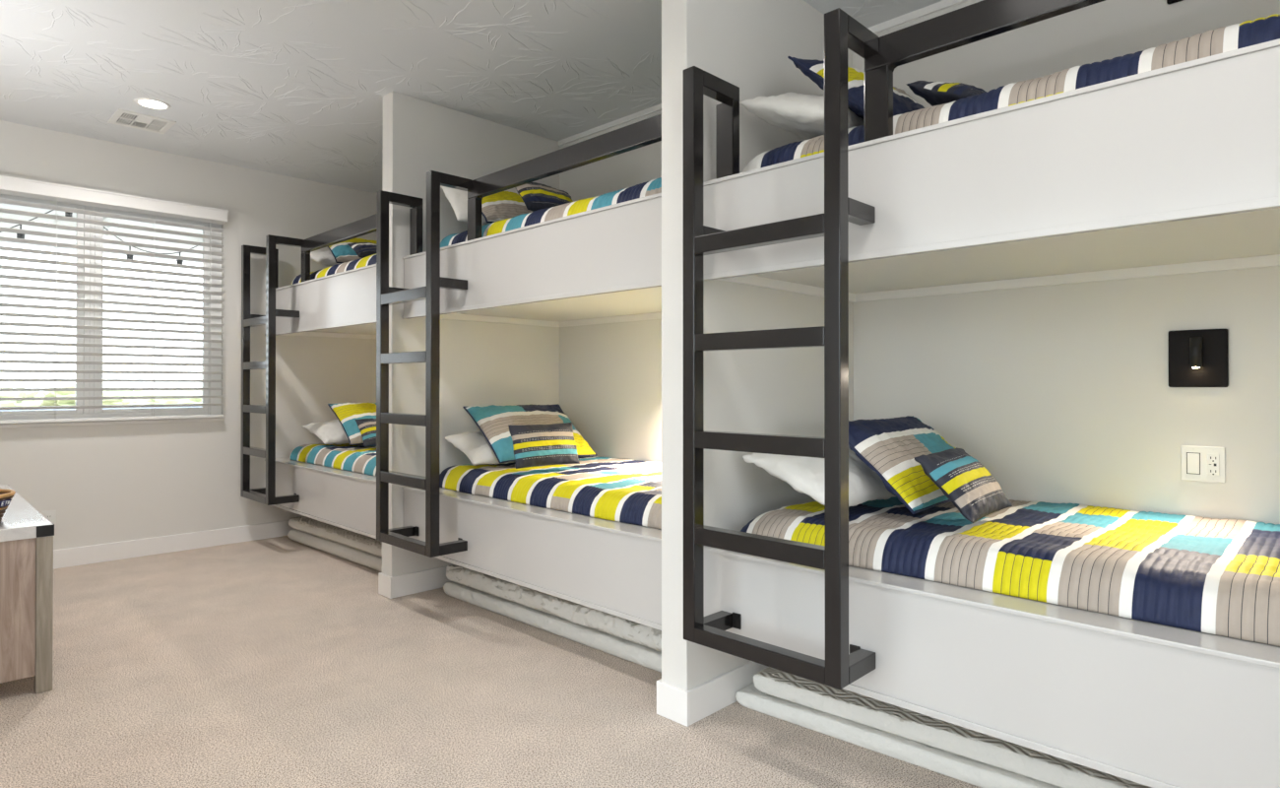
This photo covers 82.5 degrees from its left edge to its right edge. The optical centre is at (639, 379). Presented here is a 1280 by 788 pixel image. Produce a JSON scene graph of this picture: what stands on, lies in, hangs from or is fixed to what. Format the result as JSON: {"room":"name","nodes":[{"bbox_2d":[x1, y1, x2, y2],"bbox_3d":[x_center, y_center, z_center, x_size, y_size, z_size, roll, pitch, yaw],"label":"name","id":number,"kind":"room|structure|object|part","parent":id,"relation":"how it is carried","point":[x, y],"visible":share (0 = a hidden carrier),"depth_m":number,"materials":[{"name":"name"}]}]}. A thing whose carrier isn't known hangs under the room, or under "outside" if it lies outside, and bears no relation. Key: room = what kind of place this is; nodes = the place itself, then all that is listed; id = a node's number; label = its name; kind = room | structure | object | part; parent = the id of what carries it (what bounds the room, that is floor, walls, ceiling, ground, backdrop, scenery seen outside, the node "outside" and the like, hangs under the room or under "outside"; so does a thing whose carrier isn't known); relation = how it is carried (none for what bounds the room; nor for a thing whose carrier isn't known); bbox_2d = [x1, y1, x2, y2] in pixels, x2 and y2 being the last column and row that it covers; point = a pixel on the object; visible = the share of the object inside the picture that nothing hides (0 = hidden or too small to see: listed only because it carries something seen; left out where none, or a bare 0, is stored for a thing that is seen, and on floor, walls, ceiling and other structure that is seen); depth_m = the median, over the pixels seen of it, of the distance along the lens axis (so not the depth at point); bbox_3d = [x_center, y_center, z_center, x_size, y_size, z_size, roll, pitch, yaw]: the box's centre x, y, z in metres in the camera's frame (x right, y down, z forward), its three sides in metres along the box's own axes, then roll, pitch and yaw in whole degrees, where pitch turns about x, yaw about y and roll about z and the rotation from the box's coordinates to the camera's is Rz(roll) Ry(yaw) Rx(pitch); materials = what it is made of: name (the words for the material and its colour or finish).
{"room":"bedroom","nodes":[
{"label":"bedroom","id":0,"kind":"room"},
{"bbox_2d":[0,120,376,550],"bbox_3d":[-3.263,-0.189,5.103,0.150,2.745,3.663,0,0,44],"label":"wall","id":1,"kind":"structure","parent":0,"point":[104,483],"depth_m":5.15,"materials":[{"name":"white paint"}]},
{"bbox_2d":[41,510,56,527],"bbox_3d":[-3.685,0.870,4.551,0.008,0.116,0.072,0,0,44],"label":"wall outlet","id":2,"kind":"object","parent":1,"relation":"attached to","point":[50,515],"visible":0.61,"depth_m":4.56,"materials":[{"name":"white plastic"}]},
{"bbox_2d":[45,513,52,522],"bbox_3d":[-3.683,0.870,4.550,0.003,0.068,0.032,0,0,44],"label":"receptacle","id":3,"kind":"object","parent":2,"relation":"attached to","point":[49,516],"depth_m":4.55,"materials":[{"name":"white plastic"}]},
{"bbox_2d":[0,193,223,427],"bbox_3d":[-3.563,-0.445,4.747,0.104,1.468,1.522,0,0,44],"label":"window","id":4,"kind":"structure","parent":1,"relation":"in","point":[213,410],"depth_m":4.76,"materials":[{"name":"white plastic"}]},
{"bbox_3d":[-3.538,0.279,4.718,0.034,0.020,1.522,0,0,44],"label":"sill","id":5,"kind":"part","parent":4,"relation":"part of","materials":[{"name":"white paint"}]},
{"bbox_2d":[0,175,228,423],"bbox_3d":[-3.504,-0.477,4.693,0.078,1.480,1.531,0,0,44],"label":"window blind","id":6,"kind":"object","parent":4,"relation":"attached to","point":[9,185],"visible":1,"depth_m":4.74,"materials":[{"name":"white paint"}]},
{"bbox_3d":[-3.648,-0.457,4.559,0.057,1.405,0.002,0,0,44],"label":"ladder cord","id":7,"kind":"part","parent":6,"relation":"part of","materials":[{"name":"white fabric"}]},
{"bbox_3d":[-3.511,0.253,4.696,0.050,0.020,1.495,0,0,44],"label":"rail","id":8,"kind":"part","parent":6,"relation":"part of","materials":[{"name":"white plastic"}]},
{"bbox_3d":[-3.287,-0.455,4.930,0.057,1.405,0.002,0,0,44],"label":"ladder cord","id":9,"kind":"part","parent":6,"relation":"part of","materials":[{"name":"white fabric"}]},
{"bbox_3d":[-3.049,-0.454,5.173,0.057,1.405,0.002,0,0,44],"label":"ladder cord","id":10,"kind":"part","parent":6,"relation":"part of","materials":[{"name":"white fabric"}]},
{"bbox_2d":[53,519,293,569],"bbox_3d":[-3.205,1.125,5.039,0.013,0.116,3.363,0,0,44],"label":"baseboard","id":11,"kind":"structure","parent":1,"relation":"attached to","point":[73,556],"depth_m":4.99,"materials":[{"name":"white paint"}]},
{"bbox_2d":[382,91,559,576],"bbox_3d":[-0.977,-0.193,4.407,0.117,2.745,1.163,0,0,44],"label":"wall","id":12,"kind":"structure","parent":0,"point":[482,363],"depth_m":4.19,"materials":[{"name":"white paint"}]},
{"bbox_2d":[378,564,453,598],"bbox_3d":[-0.981,1.122,4.396,0.142,0.116,1.176,0,0,44],"label":"baseboard","id":13,"kind":"structure","parent":12,"relation":"attached to","point":[397,586],"depth_m":4.02,"materials":[{"name":"white paint"}]},
{"bbox_2d":[0,0,943,192],"bbox_3d":[-0.669,-1.624,2.577,7.302,0.103,3.563,0,0,44],"label":"ceiling","id":14,"kind":"structure","parent":0,"point":[297,89],"depth_m":3.63,"materials":[{"name":"white paint"}]},
{"bbox_2d":[107,108,176,133],"bbox_3d":[-3.016,-1.562,4.420,0.300,0.008,0.294,0,0,44],"label":"ceiling vent","id":15,"kind":"object","parent":14,"relation":"in","point":[146,122],"visible":1,"depth_m":4.41,"materials":[{"name":"white plastic"}]},
{"bbox_2d":[133,97,170,110],"bbox_3d":[-2.761,-1.564,4.138,0.172,0.006,0.172,0,0,44],"label":"recessed light","id":16,"kind":"object","parent":14,"relation":"in","point":[153,103],"visible":1,"depth_m":4.13,"materials":[{"name":"white paint"}]},
{"bbox_2d":[138,99,166,108],"bbox_3d":[-2.761,-1.564,4.138,0.134,0.001,0.134,0,0,44],"label":"diffuser","id":17,"kind":"object","parent":16,"relation":"attached to","point":[150,103],"depth_m":4.13,"materials":[{"name":"white plastic"}]},
{"bbox_2d":[0,535,980,787],"bbox_3d":[-0.669,1.220,2.562,7.302,0.100,3.563,0,0,44],"label":"floor","id":18,"kind":"structure","parent":0,"point":[279,662],"depth_m":2.66,"materials":[{"name":"carpet"}]},
{"bbox_2d":[0,484,54,693],"bbox_3d":[-2.966,0.859,3.099,1.553,0.627,0.584,0,0,44],"label":"dresser","id":19,"kind":"object","parent":18,"relation":"on","point":[26,535],"visible":0.92,"depth_m":2.72,"materials":[{"name":"brown wood"}]},
{"bbox_2d":[0,488,15,520],"bbox_3d":[-2.551,0.487,2.756,0.295,0.111,0.295,0,0,44],"label":"basket bowl","id":20,"kind":"object","parent":19,"relation":"on","point":[6,495],"visible":1,"depth_m":2.79,"materials":[{"name":"wicker"}]},
{"bbox_3d":[-2.429,0.846,2.567,0.020,0.515,0.469,0,0,44],"label":"panel","id":21,"kind":"part","parent":19,"relation":"part of","materials":[{"name":"brown wood"}]},
{"bbox_3d":[-2.254,0.880,2.759,0.050,0.581,0.050,0,0,44],"label":"leg","id":22,"kind":"part","parent":19,"relation":"part of","materials":[{"name":"brown wood"}]},
{"bbox_2d":[264,457,376,538],"bbox_3d":[-1.712,0.885,5.161,1.979,0.594,1.103,0,0,44],"label":"bunk bed","id":23,"kind":"object","parent":18,"relation":"on","point":[342,498],"visible":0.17,"depth_m":4.66,"materials":[{"name":"grey paint"}]},
{"bbox_2d":[287,528,382,572],"bbox_3d":[-1.764,1.139,5.074,1.718,0.085,0.732,0,0,44],"label":"pad","id":24,"kind":"object","parent":18,"relation":"on","point":[351,553],"visible":0.23,"depth_m":4.85,"materials":[{"name":"white fabric"}]},
{"bbox_2d":[288,515,382,557],"bbox_3d":[-1.774,1.052,5.078,1.717,0.083,0.711,0,0,44],"label":"pad","id":25,"kind":"object","parent":24,"relation":"on","point":[324,530],"visible":0.3,"depth_m":4.89,"materials":[{"name":"white fabric"}]},
{"bbox_2d":[402,486,661,630],"bbox_3d":[-0.206,0.877,3.690,1.979,0.594,1.103,0,0,44],"label":"bunk bed","id":26,"kind":"object","parent":18,"relation":"on","point":[612,567],"visible":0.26,"depth_m":3.08,"materials":[{"name":"grey paint"}]},
{"bbox_2d":[443,580,661,672],"bbox_3d":[-0.249,1.135,3.666,1.711,0.078,0.696,0,0,44],"label":"pad","id":27,"kind":"object","parent":18,"relation":"on","point":[642,655],"visible":0.2,"depth_m":3.32,"materials":[{"name":"white fabric"}]},
{"bbox_2d":[446,564,661,651],"bbox_3d":[-0.253,1.041,3.654,1.705,0.105,0.705,0,0,44],"label":"mattress","id":28,"kind":"object","parent":27,"relation":"on","point":[627,629],"visible":0.27,"depth_m":3.34,"materials":[{"name":"white fabric"}]},
{"bbox_2d":[735,682,1060,787],"bbox_3d":[1.203,1.136,2.223,1.850,0.059,0.521,0,0,41],"label":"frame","id":29,"kind":"object","parent":18,"relation":"on","point":[978,773],"visible":0.23,"depth_m":2.26,"materials":[{"name":"white fabric"}]},
{"bbox_2d":[753,666,1151,787],"bbox_3d":[1.234,1.073,2.207,1.800,0.066,0.495,0,0,41],"label":"mattress","id":30,"kind":"object","parent":29,"relation":"on","point":[843,703],"visible":0.24,"depth_m":2.20,"materials":[{"name":"white fabric"}]},
{"bbox_2d":[704,545,1279,787],"bbox_3d":[1.294,0.870,2.225,1.979,0.594,1.103,0,0,44],"label":"panel","id":31,"kind":"object","parent":18,"relation":"on","point":[1150,704],"visible":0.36,"depth_m":1.77,"materials":[{"name":"grey paint"}]},
{"bbox_3d":[1.384,0.663,2.247,1.680,0.350,0.888,0,0,44],"label":"mattress","id":32,"kind":"object","parent":31,"relation":"on","visible":0},
{"bbox_2d":[739,496,1279,645],"bbox_3d":[1.337,0.509,2.250,1.910,0.125,0.998,0,0,44],"label":"quilt","id":33,"kind":"object","parent":32,"relation":"on","point":[1217,576],"visible":0.75,"depth_m":2.00,"materials":[{"name":"multicoloured fabric"}]},
{"bbox_2d":[741,446,895,506],"bbox_3d":[0.745,0.324,2.710,0.401,0.211,0.727,0,0,44],"label":"pillow","id":34,"kind":"object","parent":33,"relation":"on","point":[805,475],"visible":0.38,"depth_m":2.50,"materials":[{"name":"white fabric"}]},
{"bbox_2d":[848,415,955,513],"bbox_3d":[0.981,0.283,2.620,0.644,0.287,0.318,0,0,-44],"label":"pillow sham","id":35,"kind":"object","parent":33,"relation":"on","point":[889,447],"visible":0.59,"depth_m":2.45,"materials":[{"name":"multicoloured fabric"}]},
{"bbox_2d":[913,447,1012,522],"bbox_3d":[1.029,0.323,2.312,0.187,0.195,0.353,0,0,44],"label":"lumbar cushion","id":36,"kind":"object","parent":33,"relation":"on","point":[961,478],"visible":1,"depth_m":2.23,"materials":[{"name":"multicoloured fabric"}]},
{"bbox_2d":[661,0,853,690],"bbox_3d":[0.523,-0.201,2.942,0.117,2.745,1.163,0,0,44],"label":"wall","id":37,"kind":"structure","parent":0,"point":[747,44],"depth_m":2.65,"materials":[{"name":"white paint"}]},
{"bbox_2d":[656,660,768,726],"bbox_3d":[0.519,1.114,2.931,0.142,0.116,1.176,0,0,44],"label":"baseboard","id":38,"kind":"structure","parent":37,"relation":"attached to","point":[681,706],"depth_m":2.54,"materials":[{"name":"white paint"}]},
{"bbox_2d":[559,0,1279,523],"bbox_3d":[0.558,-0.196,3.826,7.102,2.745,0.150,0,0,44],"label":"wall","id":39,"kind":"structure","parent":0,"point":[1062,393],"depth_m":2.74,"materials":[{"name":"white paint"}]},
{"bbox_2d":[264,263,376,335],"bbox_3d":[-1.712,-0.499,5.168,1.979,0.338,1.103,0,0,44],"label":"bunk bed","id":40,"kind":"object","parent":39,"relation":"attached to","point":[345,302],"visible":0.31,"depth_m":4.71,"materials":[{"name":"grey paint"}]},
{"bbox_2d":[240,234,303,505],"bbox_3d":[-2.603,-0.068,5.161,0.576,1.808,0.239,0,0,44],"label":"ladder","id":41,"kind":"object","parent":40,"relation":"attached to","point":[266,495],"visible":1,"depth_m":4.98,"materials":[{"name":"brown metal"}]},
{"bbox_3d":[-2.713,-0.793,5.413,0.072,0.253,0.038,0,0,44],"label":"handle post","id":42,"kind":"part","parent":41,"relation":"part of","materials":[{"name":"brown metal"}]},
{"bbox_2d":[301,213,376,281],"bbox_3d":[-1.850,-0.823,4.603,1.383,0.302,0.036,0,0,44],"label":"guard rail","id":43,"kind":"object","parent":40,"relation":"on","point":[365,225],"visible":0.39,"depth_m":4.71,"materials":[{"name":"brown metal"}]},
{"bbox_3d":[-2.314,-0.776,5.056,0.086,0.215,0.036,0,0,44],"label":"post","id":44,"kind":"part","parent":43,"relation":"part of","materials":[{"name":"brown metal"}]},
{"bbox_3d":[-1.850,-0.930,4.604,1.383,0.087,0.036,0,0,44],"label":"rail","id":45,"kind":"part","parent":43,"relation":"part of","materials":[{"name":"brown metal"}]},
{"bbox_2d":[283,331,376,339],"bbox_3d":[-1.699,-0.361,5.181,1.980,0.035,1.067,0,0,44],"label":"trim","id":46,"kind":"structure","parent":39,"relation":"attached to","point":[310,334],"depth_m":5.82,"materials":[{"name":"white paint"}]},
{"bbox_2d":[402,192,661,321],"bbox_3d":[-0.206,-0.507,3.697,1.979,0.338,1.103,0,0,44],"label":"bunk bed","id":47,"kind":"object","parent":39,"relation":"attached to","point":[605,261],"visible":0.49,"depth_m":3.19,"materials":[{"name":"grey paint"}]},
{"bbox_2d":[376,170,472,557],"bbox_3d":[-1.097,-0.076,3.690,0.576,1.808,0.239,0,0,44],"label":"ladder","id":48,"kind":"object","parent":47,"relation":"attached to","point":[386,295],"visible":0.99,"depth_m":3.54,"materials":[{"name":"brown metal"}]},
{"bbox_3d":[-1.207,-0.801,3.942,0.072,0.253,0.038,0,0,44],"label":"handle post","id":49,"kind":"part","parent":48,"relation":"part of","materials":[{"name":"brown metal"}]},
{"bbox_2d":[467,113,661,240],"bbox_3d":[-0.344,-0.831,3.132,1.383,0.302,0.036,0,0,44],"label":"guard rail","id":50,"kind":"object","parent":47,"relation":"on","point":[648,131],"visible":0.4,"depth_m":3.10,"materials":[{"name":"brown metal"}]},
{"bbox_3d":[-0.808,-0.784,3.585,0.086,0.215,0.036,0,0,44],"label":"post","id":51,"kind":"part","parent":50,"relation":"part of","materials":[{"name":"brown metal"}]},
{"bbox_3d":[-0.344,-0.938,3.133,1.383,0.087,0.036,0,0,44],"label":"rail","id":52,"kind":"part","parent":50,"relation":"part of","materials":[{"name":"brown metal"}]},
{"bbox_2d":[423,312,661,326],"bbox_3d":[-0.193,-0.369,3.710,1.980,0.035,1.067,0,0,44],"label":"trim","id":53,"kind":"structure","parent":39,"relation":"attached to","point":[656,315],"depth_m":4.42,"materials":[{"name":"white paint"}]},
{"bbox_2d":[557,103,661,146],"bbox_3d":[0.174,-1.551,4.093,1.980,0.032,0.016,0,0,44],"label":"trim","id":54,"kind":"structure","parent":39,"relation":"attached to","point":[658,107],"depth_m":4.42,"materials":[{"name":"white paint"}]},
{"bbox_2d":[867,0,968,33],"bbox_3d":[1.674,-1.559,2.627,1.980,0.032,0.016,0,0,44],"label":"trim","id":55,"kind":"structure","parent":39,"relation":"attached to","point":[944,4],"depth_m":3.11,"materials":[{"name":"white paint"}]},
{"bbox_2d":[703,38,1279,293],"bbox_3d":[1.294,-0.515,2.232,1.979,0.338,1.103,0,0,44],"label":"bunk bed","id":56,"kind":"object","parent":39,"relation":"attached to","point":[1177,163],"visible":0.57,"depth_m":1.85,"materials":[{"name":"grey paint"}]},
{"bbox_2d":[682,7,878,689],"bbox_3d":[0.407,-0.084,2.220,0.576,1.808,0.239,0,0,44],"label":"ladder","id":57,"kind":"object","parent":56,"relation":"attached to","point":[839,669],"visible":0.98,"depth_m":2.06,"materials":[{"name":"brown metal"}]},
{"bbox_3d":[0.297,-0.809,2.472,0.072,0.253,0.038,0,0,44],"label":"handle post","id":58,"kind":"part","parent":57,"relation":"part of","materials":[{"name":"brown metal"}]},
{"bbox_3d":[0.318,0.795,2.410,0.032,0.050,0.008,0,0,44],"label":"mounting plate","id":59,"kind":"part","parent":57,"relation":"part of","materials":[{"name":"black metal"}]},
{"bbox_3d":[0.622,0.793,2.114,0.032,0.050,0.008,0,0,44],"label":"mounting plate","id":60,"kind":"part","parent":57,"relation":"part of","materials":[{"name":"black metal"}]},
{"bbox_2d":[864,0,1105,141],"bbox_3d":[1.158,-0.839,1.665,1.376,0.302,0.036,0,0,44],"label":"guard rail","id":61,"kind":"object","parent":56,"relation":"on","point":[985,19],"visible":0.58,"depth_m":1.99,"materials":[{"name":"brown metal"}]},
{"bbox_3d":[0.697,-0.792,2.115,0.086,0.215,0.036,0,0,44],"label":"post","id":62,"kind":"part","parent":61,"relation":"part of","materials":[{"name":"brown metal"}]},
{"bbox_3d":[1.158,-0.946,1.665,1.376,0.087,0.036,0,0,44],"label":"rail","id":63,"kind":"part","parent":61,"relation":"part of","materials":[{"name":"brown metal"}]},
{"bbox_2d":[718,254,1279,302],"bbox_3d":[1.307,-0.377,2.245,1.980,0.035,1.067,0,0,44],"label":"trim","id":64,"kind":"structure","parent":39,"relation":"attached to","point":[1265,260],"depth_m":2.72,"materials":[{"name":"white paint"}]},
{"bbox_2d":[1166,0,1182,3],"bbox_3d":[1.844,-1.380,2.426,0.160,0.192,0.064,0,0,44],"label":"light","id":65,"kind":"object","parent":39,"relation":"attached to","point":[1168,1],"visible":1,"depth_m":2.48,"materials":[{"name":"black metal"}]},
{"bbox_2d":[1168,327,1228,386],"bbox_3d":[1.844,-0.072,2.419,0.160,0.192,0.064,0,0,44],"label":"light","id":66,"kind":"object","parent":39,"relation":"attached to","point":[1196,357],"visible":1,"depth_m":2.41,"materials":[{"name":"black metal"}]},
{"bbox_2d":[1181,445,1225,482],"bbox_3d":[1.872,0.279,2.428,0.117,0.117,0.008,0,0,44],"label":"switch plate","id":67,"kind":"object","parent":39,"relation":"attached to","point":[1198,463],"visible":1,"depth_m":2.43,"materials":[{"name":"white plastic"}]},
{"bbox_2d":[1187,452,1199,473],"bbox_3d":[1.853,0.279,2.445,0.033,0.068,0.004,0,0,44],"label":"rocker switch","id":68,"kind":"object","parent":67,"relation":"attached to","point":[1192,458],"depth_m":2.44,"materials":[{"name":"white plastic"}]},
{"bbox_2d":[1207,452,1219,475],"bbox_3d":[1.890,0.279,2.408,0.033,0.072,0.004,0,0,44],"label":"receptacle","id":69,"kind":"object","parent":67,"relation":"attached to","point":[1213,459],"depth_m":2.41,"materials":[{"name":"white plastic"}]},
{"label":"outside","id":70,"kind":"structure","parent":0,"visible":0},
{"bbox_3d":[-25.128,1.692,48.144,220.000,0.150,150.000,0,0,44],"label":"ground","id":71,"kind":"structure","parent":70,"visible":0},
{"bbox_2d":[0,384,43,406],"bbox_3d":[-26.850,0.822,29.370,4.371,1.387,4.538,0,0,44],"label":"bush","id":72,"kind":"object","parent":71,"relation":"on","point":[3,394],"visible":0.47,"depth_m":29.42,"materials":[{"name":"green plant"}]},
{"bbox_2d":[39,383,129,406],"bbox_3d":[-27.953,0.855,37.021,4.758,1.403,5.118,0,0,44],"label":"bush","id":73,"kind":"object","parent":71,"relation":"on","point":[73,385],"visible":0.2,"depth_m":35.21,"materials":[{"name":"green plant"}]},
{"bbox_2d":[111,385,201,404],"bbox_3d":[-17.710,0.872,28.744,4.982,1.280,5.185,0,0,44],"label":"bush","id":74,"kind":"object","parent":71,"relation":"on","point":[161,392],"visible":0.23,"depth_m":27.05,"materials":[{"name":"green plant"}]},
{"bbox_3d":[-0.116,0.671,3.712,1.680,0.350,0.888,0,0,44],"label":"mattress","id":75,"kind":"object","parent":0,"visible":0},
{"bbox_2d":[439,455,661,528],"bbox_3d":[-0.148,0.516,3.701,1.870,0.127,0.998,0,0,44],"label":"quilt","id":76,"kind":"object","parent":75,"relation":"on","point":[625,490],"visible":0.61,"depth_m":3.42,"materials":[{"name":"multicoloured fabric"}]},
{"bbox_2d":[444,430,514,464],"bbox_3d":[-0.735,0.368,4.138,0.656,0.177,0.324,0,0,-43],"label":"pillow","id":77,"kind":"object","parent":76,"relation":"on","point":[475,445],"visible":0.38,"depth_m":3.92,"materials":[{"name":"white fabric"}]},
{"bbox_2d":[462,403,597,463],"bbox_3d":[-0.612,0.288,4.119,0.644,0.295,0.391,0,0,-42],"label":"pillow sham","id":78,"kind":"object","parent":76,"relation":"on","point":[492,420],"visible":0.66,"depth_m":4.04,"materials":[{"name":"multicoloured fabric"}]},
{"bbox_2d":[508,422,579,468],"bbox_3d":[-0.476,0.326,3.682,0.376,0.209,0.119,0,0,-40],"label":"lumbar cushion","id":79,"kind":"object","parent":76,"relation":"on","point":[534,445],"visible":1,"depth_m":3.63,"materials":[{"name":"multicoloured fabric"}]},
{"bbox_3d":[-1.622,0.679,5.183,1.680,0.350,0.888,0,0,44],"label":"mattress","id":80,"kind":"object","parent":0,"visible":0},
{"bbox_2d":[289,442,376,476],"bbox_3d":[-1.644,0.524,5.154,1.830,0.127,1.011,0,0,44],"label":"quilt","id":81,"kind":"object","parent":80,"relation":"on","point":[359,458],"visible":0.34,"depth_m":4.93,"materials":[{"name":"multicoloured fabric"}]},
{"bbox_2d":[301,419,349,444],"bbox_3d":[-2.115,0.377,5.451,0.412,0.171,0.669,0,0,44],"label":"pillow","id":82,"kind":"object","parent":81,"relation":"on","point":[332,431],"visible":0.4,"depth_m":5.22,"materials":[{"name":"white fabric"}]},
{"bbox_2d":[327,402,376,445],"bbox_3d":[-1.856,0.303,5.285,0.422,0.285,0.657,0,0,44],"label":"pillow sham","id":83,"kind":"object","parent":81,"relation":"on","point":[347,413],"visible":0.34,"depth_m":5.14,"materials":[{"name":"multicoloured fabric"}]},
{"bbox_2d":[354,418,376,446],"bbox_3d":[-1.725,0.350,4.993,0.386,0.182,0.180,0,0,-42],"label":"lumbar cushion","id":84,"kind":"object","parent":81,"relation":"on","point":[367,426],"visible":0.31,"depth_m":4.88,"materials":[{"name":"multicoloured fabric"}]},
{"bbox_3d":[1.384,-0.601,2.254,1.680,0.352,0.888,0,0,44],"label":"mattress","id":85,"kind":"object","parent":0,"visible":0},
{"bbox_2d":[741,13,1279,172],"bbox_3d":[1.337,-0.753,2.257,1.910,0.137,0.998,0,0,44],"label":"quilt","id":86,"kind":"object","parent":85,"relation":"on","point":[1222,39],"visible":0.28,"depth_m":1.84,"materials":[{"name":"multicoloured fabric"}]},
{"bbox_2d":[739,91,864,139],"bbox_3d":[0.715,-0.932,2.704,0.360,0.208,0.695,0,0,44],"label":"pillow","id":87,"kind":"object","parent":86,"relation":"on","point":[800,114],"visible":0.38,"depth_m":2.50,"materials":[{"name":"white fabric"}]},
{"bbox_2d":[787,56,925,120],"bbox_3d":[0.871,-0.989,2.641,0.625,0.317,0.347,0,0,-40],"label":"pillow sham","id":88,"kind":"object","parent":86,"relation":"on","point":[903,102],"visible":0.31,"depth_m":2.49,"materials":[{"name":"multicoloured fabric"}]},
{"bbox_2d":[905,80,987,106],"bbox_3d":[1.050,-0.889,2.357,0.367,0.141,0.217,0,0,-43],"label":"lumbar cushion","id":89,"kind":"object","parent":86,"relation":"on","point":[933,93],"visible":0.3,"depth_m":2.25,"materials":[{"name":"multicoloured fabric"}]},
{"bbox_3d":[-0.116,-0.593,3.719,1.680,0.352,0.888,0,0,44],"label":"mattress","id":90,"kind":"object","parent":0,"visible":0},
{"bbox_2d":[440,177,661,247],"bbox_3d":[-0.149,-0.745,3.708,1.870,0.137,0.999,0,0,44],"label":"quilt","id":91,"kind":"object","parent":90,"relation":"on","point":[651,187],"visible":0.25,"depth_m":3.22,"materials":[{"name":"multicoloured fabric"}]},
{"bbox_2d":[440,173,518,224],"bbox_3d":[-0.808,-0.977,4.097,0.290,0.314,0.656,0,0,44],"label":"pillow","id":92,"kind":"object","parent":91,"relation":"on","point":[458,198],"visible":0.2,"depth_m":3.86,"materials":[{"name":"white fabric"}]},
{"bbox_2d":[481,191,532,223],"bbox_3d":[-0.666,-0.941,4.091,0.586,0.248,0.270,0,0,-42],"label":"pillow sham","id":93,"kind":"object","parent":91,"relation":"on","point":[502,205],"visible":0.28,"depth_m":3.92,"materials":[{"name":"multicoloured fabric"}]},
{"bbox_2d":[514,182,573,211],"bbox_3d":[-0.465,-0.912,3.724,0.160,0.182,0.381,0,0,44],"label":"lumbar cushion","id":94,"kind":"object","parent":91,"relation":"on","point":[536,196],"visible":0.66,"depth_m":3.62,"materials":[{"name":"multicoloured fabric"}]},
{"bbox_3d":[-1.622,-0.585,5.190,1.680,0.352,0.888,0,0,44],"label":"mattress","id":95,"kind":"object","parent":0,"visible":0},
{"bbox_2d":[291,253,376,284],"bbox_3d":[-1.651,-0.737,5.175,1.860,0.137,0.999,0,0,44],"label":"quilt","id":96,"kind":"object","parent":95,"relation":"on","point":[371,259],"visible":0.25,"depth_m":4.84,"materials":[{"name":"multicoloured fabric"}]},
{"bbox_2d":[310,250,340,266],"bbox_3d":[-2.156,-0.890,5.521,0.367,0.180,0.656,0,0,44],"label":"pillow","id":97,"kind":"object","parent":96,"relation":"on","point":[326,258],"visible":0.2,"depth_m":5.27,"materials":[{"name":"white fabric"}]},
{"bbox_2d":[327,237,376,262],"bbox_3d":[-1.991,-0.932,5.389,0.605,0.251,0.344,0,0,-42],"label":"pillow sham","id":98,"kind":"object","parent":96,"relation":"on","point":[343,252],"visible":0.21,"depth_m":5.18,"materials":[{"name":"multicoloured fabric"}]},
{"bbox_2d":[347,242,376,257],"bbox_3d":[-1.797,-0.881,5.070,0.386,0.147,0.211,0,0,-43],"label":"lumbar cushion","id":99,"kind":"object","parent":96,"relation":"on","point":[362,249],"visible":0.42,"depth_m":4.95,"materials":[{"name":"multicoloured fabric"}]},
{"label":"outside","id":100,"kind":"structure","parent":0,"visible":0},
{"bbox_3d":[-1.677,1.292,2.174,18.202,0.150,11.000,0,0,44],"label":"patio slab","id":101,"kind":"object","parent":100,"visible":0},
{"bbox_2d":[0,403,196,411],"bbox_3d":[-7.056,0.792,8.549,2.100,0.920,3.900,0,0,44],"label":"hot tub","id":102,"kind":"object","parent":101,"relation":"on","point":[159,404],"visible":0.02,"depth_m":8.62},
{"bbox_2d":[0,202,202,263],"bbox_3d":[-4.764,-0.216,6.106,3.100,2.910,6.700,0,0,44],"label":"patio cover","id":103,"kind":"object","parent":101,"relation":"on","point":[4,206],"visible":0.05,"depth_m":7.33,"materials":[{"name":"white paint"}]},
{"bbox_2d":[9,224,24,239],"bbox_3d":[-4.841,-1.152,5.673,0.046,0.105,0.082,0,0,44],"label":"string lights","id":104,"kind":"object","parent":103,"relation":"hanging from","point":[22,235],"depth_m":5.67,"materials":[{"name":"black"}]},
{"bbox_3d":[-4.825,-1.150,5.690,0.046,0.130,0.048,0,0,44],"label":"bulb","id":105,"kind":"part","parent":104,"relation":"part of","materials":[{"name":"black"}]},
{"bbox_2d":[64,211,72,217],"bbox_3d":[-4.619,-1.334,5.901,0.046,0.036,0.044,0,0,44],"label":"string lights","id":106,"kind":"object","parent":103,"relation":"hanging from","point":[67,214],"depth_m":5.88,"materials":[{"name":"black"}]},
{"bbox_3d":[-4.617,-1.375,5.903,0.046,0.130,0.048,0,0,44],"label":"bulb","id":107,"kind":"part","parent":106,"relation":"part of","materials":[{"name":"black"}]},
{"bbox_2d":[103,226,197,264],"bbox_3d":[-4.200,-1.237,6.330,0.046,0.470,1.106,0,0,44],"label":"string lights","id":108,"kind":"object","parent":103,"relation":"hanging from","point":[129,256],"visible":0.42,"depth_m":6.29,"materials":[{"name":"black"}]},
{"bbox_3d":[-4.328,-1.081,6.197,0.046,0.130,0.048,0,0,44],"label":"bulb","id":109,"kind":"part","parent":108,"relation":"part of","materials":[{"name":"black"}]},
{"bbox_3d":[-4.072,-1.067,6.460,0.046,0.130,0.048,0,0,44],"label":"bulb","id":110,"kind":"part","parent":108,"relation":"part of","materials":[{"name":"black"}]}
]}

